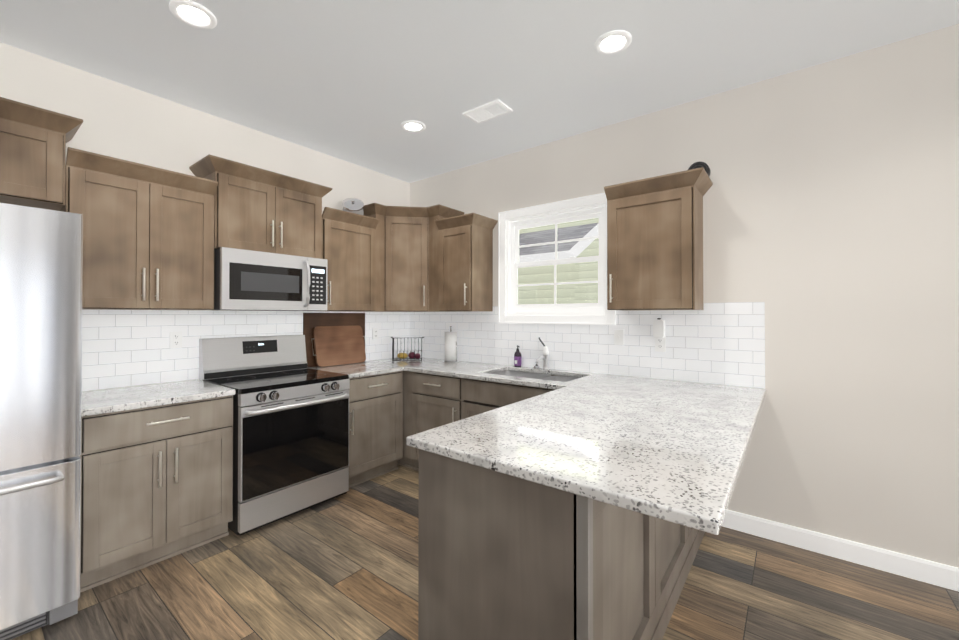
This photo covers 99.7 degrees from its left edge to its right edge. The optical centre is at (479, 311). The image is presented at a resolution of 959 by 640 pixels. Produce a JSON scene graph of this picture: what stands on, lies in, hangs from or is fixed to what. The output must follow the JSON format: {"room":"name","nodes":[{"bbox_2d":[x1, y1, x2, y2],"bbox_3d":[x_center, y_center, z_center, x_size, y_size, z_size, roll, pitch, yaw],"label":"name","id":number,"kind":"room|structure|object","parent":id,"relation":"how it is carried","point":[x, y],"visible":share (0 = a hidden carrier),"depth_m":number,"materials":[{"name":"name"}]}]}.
{"room":"kitchen","nodes":[
{"label":"kitchen","id":0,"kind":"room"},
{"bbox_2d":[0,42,409,391],"bbox_3d":[-2.833,-0.029,1.878,0.120,2.820,6.840,0,-1,38],"label":"wall","id":1,"kind":"structure","parent":0,"point":[124,122],"depth_m":2.70,"materials":[{"name":"beige paint"}]},
{"bbox_2d":[0,97,82,210],"bbox_3d":[-2.562,-0.792,1.836,0.364,0.456,1.051,0,-1,38],"label":"upper cabinet","id":2,"kind":"object","parent":1,"relation":"attached to","point":[34,140],"visible":1,"depth_m":2.03,"materials":[{"name":"beige wood"}]},
{"bbox_2d":[60,147,217,309],"bbox_3d":[-2.063,-0.433,2.479,0.364,0.838,0.693,0,-1,38],"label":"upper cabinet","id":3,"kind":"object","parent":1,"relation":"attached to","point":[148,237],"visible":0.98,"depth_m":2.36,"materials":[{"name":"beige wood"}]},
{"bbox_2d":[170,331,182,348],"bbox_3d":[-2.064,0.190,2.754,0.009,0.116,0.072,0,-1,38],"label":"outlet","id":4,"kind":"object","parent":1,"relation":"attached to","point":[176,339],"visible":1,"depth_m":2.75,"materials":[{"name":"white plastic"}]},
{"bbox_2d":[82,310,409,390],"bbox_3d":[-1.602,0.236,3.365,0.006,0.484,2.670,0,-1,38],"label":"tile backsplash","id":5,"kind":"structure","parent":1,"relation":"attached to","point":[121,348],"depth_m":2.72,"materials":[{"name":"white tile"}]},
{"bbox_2d":[189,154,331,258],"bbox_3d":[-1.614,-0.717,3.062,0.364,0.589,0.884,0,-1,38],"label":"upper cabinet","id":6,"kind":"object","parent":1,"relation":"attached to","point":[259,209],"visible":0.79,"depth_m":2.91,"materials":[{"name":"beige wood"}]},
{"bbox_2d":[214,247,326,310],"bbox_3d":[-1.574,-0.214,3.026,0.464,0.408,0.754,0,-1,38],"label":"microwave","id":7,"kind":"object","parent":6,"relation":"attached to","point":[247,280],"visible":1,"depth_m":2.85,"materials":[{"name":"silver metal"}]},
{"bbox_2d":[317,207,379,310],"bbox_3d":[-1.215,-0.425,3.575,0.364,0.838,0.534,0,-1,38],"label":"upper cabinet","id":8,"kind":"object","parent":1,"relation":"attached to","point":[349,246],"visible":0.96,"depth_m":3.48,"materials":[{"name":"beige wood"}]},
{"bbox_2d":[342,198,363,214],"bbox_3d":[-1.154,-0.913,3.696,0.251,0.252,0.242,0,-1,38],"label":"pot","id":9,"kind":"object","parent":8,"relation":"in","point":[354,205],"visible":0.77,"depth_m":3.61,"materials":[{"name":"white ceramic"}]},
{"bbox_2d":[372,328,378,338],"bbox_3d":[-1.045,0.218,4.071,0.009,0.116,0.072,0,-1,38],"label":"outlet","id":10,"kind":"object","parent":1,"relation":"attached to","point":[375,333],"visible":1,"depth_m":4.07,"materials":[{"name":"white plastic"}]},
{"bbox_2d":[0,0,958,182],"bbox_3d":[-0.255,-1.485,-0.105,6.640,0.060,6.840,0,-1,38],"label":"ceiling","id":11,"kind":"structure","parent":0,"point":[357,82],"depth_m":2.28,"materials":[{"name":"white paint"}]},
{"bbox_2d":[169,0,216,28],"bbox_3d":[-1.380,-1.433,1.954,0.190,0.010,0.190,0,-1,38],"label":"recessed light","id":12,"kind":"object","parent":11,"relation":"in","point":[192,13],"visible":1,"depth_m":1.95,"materials":[{"name":"white"}]},
{"bbox_2d":[401,120,425,132],"bbox_3d":[-0.509,-1.424,3.113,0.190,0.010,0.190,0,-1,38],"label":"recessed light","id":13,"kind":"object","parent":11,"relation":"in","point":[413,126],"visible":1,"depth_m":3.11,"materials":[{"name":"white"}]},
{"bbox_2d":[462,99,511,123],"bbox_3d":[0.055,-1.424,2.885,0.310,0.012,0.180,0,-1,38],"label":"ceiling vent","id":14,"kind":"object","parent":11,"relation":"in","point":[488,111],"visible":1,"depth_m":2.87,"materials":[{"name":"white metal"}]},
{"bbox_2d":[594,30,631,54],"bbox_3d":[0.711,-1.431,2.156,0.190,0.010,0.190,0,-1,38],"label":"recessed light","id":15,"kind":"object","parent":11,"relation":"in","point":[612,42],"visible":1,"depth_m":2.15,"materials":[{"name":"white"}]},
{"bbox_2d":[12,463,958,639],"bbox_3d":[-0.255,1.395,-0.128,6.640,0.060,6.840,0,-1,38],"label":"floor","id":16,"kind":"structure","parent":0,"point":[343,567],"depth_m":1.99,"materials":[{"name":"wood"}]},
{"bbox_2d":[0,203,82,639],"bbox_3d":[-2.311,0.468,1.681,0.862,1.822,0.854,0,-1,38],"label":"refrigerator","id":17,"kind":"object","parent":16,"relation":"on","point":[41,262],"visible":1,"depth_m":1.70,"materials":[{"name":"silver metal"}]},
{"bbox_2d":[79,395,232,592],"bbox_3d":[-1.942,0.945,2.375,0.668,0.879,0.695,0,-1,38],"label":"base cabinet","id":18,"kind":"object","parent":16,"relation":"on","point":[156,484],"visible":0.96,"depth_m":2.16,"materials":[{"name":"beige wood"}]},
{"bbox_2d":[81,379,235,416],"bbox_3d":[-1.950,0.488,2.384,0.646,0.034,0.696,0,-1,38],"label":"countertop","id":19,"kind":"structure","parent":18,"relation":"on","point":[94,402],"depth_m":2.30,"materials":[{"name":"white stone"}]},
{"bbox_2d":[199,335,349,535],"bbox_3d":[-1.450,0.790,2.922,0.760,1.198,0.760,0,-1,38],"label":"electric range","id":20,"kind":"object","parent":16,"relation":"on","point":[290,433],"visible":0.94,"depth_m":2.75,"materials":[{"name":"silver metal"}]},
{"bbox_2d":[348,371,402,487],"bbox_3d":[-1.075,0.954,3.496,0.668,0.879,0.596,0,-1,38],"label":"base cabinet","id":21,"kind":"object","parent":16,"relation":"on","point":[375,426],"visible":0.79,"depth_m":3.32,"materials":[{"name":"beige wood"}]},
{"bbox_2d":[307,361,400,377],"bbox_3d":[-1.096,0.496,3.482,0.652,0.034,0.541,0,-1,38],"label":"countertop","id":22,"kind":"structure","parent":21,"relation":"on","point":[366,368],"depth_m":3.42,"materials":[{"name":"white stone"}]},
{"bbox_2d":[303,313,364,366],"bbox_3d":[-1.316,0.245,3.714,0.015,0.471,0.628,0,-1,38],"label":"board","id":23,"kind":"object","parent":22,"relation":"on","point":[311,321],"visible":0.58,"depth_m":3.58,"materials":[{"name":"brown wood"}]},
{"bbox_2d":[311,325,366,366],"bbox_3d":[-1.266,0.304,3.688,0.094,0.351,0.549,0,-1,38],"label":"cutting board","id":24,"kind":"object","parent":22,"relation":"on","point":[338,345],"visible":0.98,"depth_m":3.66,"materials":[{"name":"brown wood"}]},
{"bbox_2d":[398,371,461,469],"bbox_3d":[-0.470,0.956,3.790,1.266,0.879,0.668,0,-1,38],"label":"base cabinet","id":25,"kind":"object","parent":16,"relation":"on","point":[431,401],"visible":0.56,"depth_m":3.41,"materials":[{"name":"beige wood"}]},
{"bbox_2d":[462,370,558,418],"bbox_3d":[0.395,0.951,3.120,0.918,0.879,0.668,0,-1,38],"label":"base cabinet","id":26,"kind":"object","parent":16,"relation":"on","point":[477,395],"visible":0.04,"depth_m":3.00,"materials":[{"name":"beige wood"}]},
{"bbox_2d":[371,357,765,404],"bbox_3d":[0.287,0.494,3.191,3.196,0.034,0.691,0,-1,38],"label":"countertop","id":27,"kind":"structure","parent":26,"relation":"on","point":[740,395],"depth_m":2.79,"materials":[{"name":"white stone"}]},
{"bbox_2d":[391,337,423,360],"bbox_3d":[-0.729,0.368,4.097,0.330,0.230,0.181,0,0,-7],"label":"wire basket","id":28,"kind":"object","parent":27,"relation":"on","point":[410,355],"visible":1,"depth_m":4.08,"materials":[{"name":"black metal"}]},
{"bbox_2d":[443,326,458,362],"bbox_3d":[-0.276,0.310,3.899,0.156,0.344,0.156,0,-1,38],"label":"paper towel holder","id":29,"kind":"object","parent":27,"relation":"on","point":[450,347],"visible":1,"depth_m":3.85,"materials":[{"name":"white paper"}]},
{"bbox_2d":[514,345,521,366],"bbox_3d":[0.334,0.386,3.531,0.066,0.186,0.066,0,-1,38],"label":"soap bottle","id":30,"kind":"object","parent":27,"relation":"on","point":[517,359],"visible":1,"depth_m":3.51,"materials":[{"name":"purple plastic"}]},
{"bbox_2d":[484,371,578,406],"bbox_3d":[0.414,0.614,3.138,0.792,0.204,0.467,0,-1,38],"label":"undermount sink","id":31,"kind":"object","parent":27,"relation":"in","point":[538,376],"visible":0.08,"depth_m":3.38,"materials":[{"name":"silver metal"}]},
{"bbox_2d":[535,337,548,369],"bbox_3d":[0.483,0.345,3.302,0.115,0.265,0.243,0,-1,38],"label":"faucet","id":32,"kind":"object","parent":27,"relation":"on","point":[544,357],"visible":1,"depth_m":3.35,"materials":[{"name":"silver metal"}]},
{"bbox_2d":[418,449,649,639],"bbox_3d":[0.196,0.938,1.505,0.660,0.880,0.531,0,-1,38],"label":"base cabinet","id":33,"kind":"object","parent":16,"relation":"on","point":[502,556],"depth_m":1.30,"materials":[{"name":"brown wood"}]},
{"bbox_2d":[406,385,761,534],"bbox_3d":[0.522,0.482,1.730,1.036,0.034,1.333,0,-1,38],"label":"countertop","id":34,"kind":"structure","parent":33,"relation":"on","point":[674,451],"depth_m":1.40,"materials":[{"name":"white stone"}]},
{"bbox_2d":[650,516,677,639],"bbox_3d":[0.454,0.941,1.843,0.655,0.880,0.559,0,-1,38],"label":"base cabinet","id":35,"kind":"object","parent":16,"relation":"on","point":[663,575],"depth_m":1.72,"materials":[{"name":"brown wood"}]},
{"bbox_2d":[674,523,693,598],"bbox_3d":[0.705,0.944,2.167,0.655,0.880,0.497,0,-1,38],"label":"base cabinet","id":36,"kind":"object","parent":16,"relation":"on","point":[683,535],"depth_m":2.07,"materials":[{"name":"brown wood"}]},
{"bbox_2d":[694,529,704,558],"bbox_3d":[1.037,0.947,2.596,0.655,0.880,0.713,0,-1,38],"label":"base cabinet","id":37,"kind":"object","parent":16,"relation":"on","point":[698,534],"depth_m":2.34,"materials":[{"name":"brown wood"}]},
{"bbox_2d":[410,24,958,567],"bbox_3d":[1.849,-0.024,2.504,6.520,2.820,0.120,0,-1,38],"label":"wall","id":38,"kind":"structure","parent":0,"point":[832,218],"depth_m":2.30,"materials":[{"name":"beige paint"}]},
{"bbox_2d":[357,203,463,311],"bbox_3d":[-0.688,-0.491,3.914,0.782,0.976,0.757,0,-1,38],"label":"upper cabinet","id":39,"kind":"object","parent":38,"relation":"attached to","point":[406,259],"visible":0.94,"depth_m":3.80,"materials":[{"name":"beige wood"}]},
{"bbox_2d":[435,213,497,311],"bbox_3d":[-0.122,-0.424,3.724,0.456,0.838,0.364,0,-1,38],"label":"upper cabinet","id":40,"kind":"object","parent":38,"relation":"attached to","point":[465,262],"visible":0.98,"depth_m":3.63,"materials":[{"name":"beige wood"}]},
{"bbox_2d":[498,193,615,324],"bbox_3d":[0.637,-0.404,3.426,1.070,1.010,0.139,0,-1,38],"label":"window","id":41,"kind":"structure","parent":38,"relation":"in","point":[511,309],"depth_m":3.43,"materials":[{"name":"white wood"}]},
{"bbox_2d":[410,302,764,387],"bbox_3d":[0.494,0.212,3.469,3.194,0.533,0.007,0,-1,38],"label":"tile backsplash","id":42,"kind":"structure","parent":38,"relation":"attached to","point":[718,343],"depth_m":2.98,"materials":[{"name":"white tile"}]},
{"bbox_2d":[614,329,623,344],"bbox_3d":[1.043,0.190,3.030,0.072,0.116,0.018,0,-1,38],"label":"switch plate","id":43,"kind":"object","parent":38,"relation":"attached to","point":[618,336],"visible":1,"depth_m":3.03,"materials":[{"name":"white plastic"}]},
{"bbox_2d":[604,167,712,309],"bbox_3d":[1.192,-0.432,2.707,0.598,0.838,0.364,0,-1,38],"label":"upper cabinet","id":44,"kind":"object","parent":38,"relation":"attached to","point":[654,243],"visible":1,"depth_m":2.59,"materials":[{"name":"beige wood"}]},
{"bbox_2d":[653,318,664,337],"bbox_3d":[1.257,0.113,2.834,0.072,0.140,0.050,0,-1,38],"label":"plug","id":45,"kind":"object","parent":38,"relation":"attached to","point":[658,327],"visible":1,"depth_m":2.81,"materials":[{"name":"white plastic"}]},
{"bbox_2d":[655,336,665,351],"bbox_3d":[1.275,0.224,2.856,0.072,0.116,0.009,0,-1,38],"label":"outlet","id":46,"kind":"object","parent":38,"relation":"attached to","point":[660,344],"visible":0.98,"depth_m":2.85,"materials":[{"name":"white plastic"}]},
{"bbox_2d":[722,510,958,591],"bbox_3d":[2.888,1.323,1.601,3.466,0.112,0.018,0,-1,38],"label":"baseboard","id":47,"kind":"structure","parent":38,"relation":"attached to","point":[929,572],"depth_m":2.23,"materials":[{"name":"white wood"}]},
{"label":"outside","id":48,"kind":"structure","parent":0,"visible":0},
{"bbox_2d":[518,218,598,303],"bbox_3d":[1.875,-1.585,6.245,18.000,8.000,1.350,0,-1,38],"label":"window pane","id":49,"kind":"structure","parent":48,"point":[533,255],"depth_m":6.40,"materials":[{"name":"green"}]}
]}

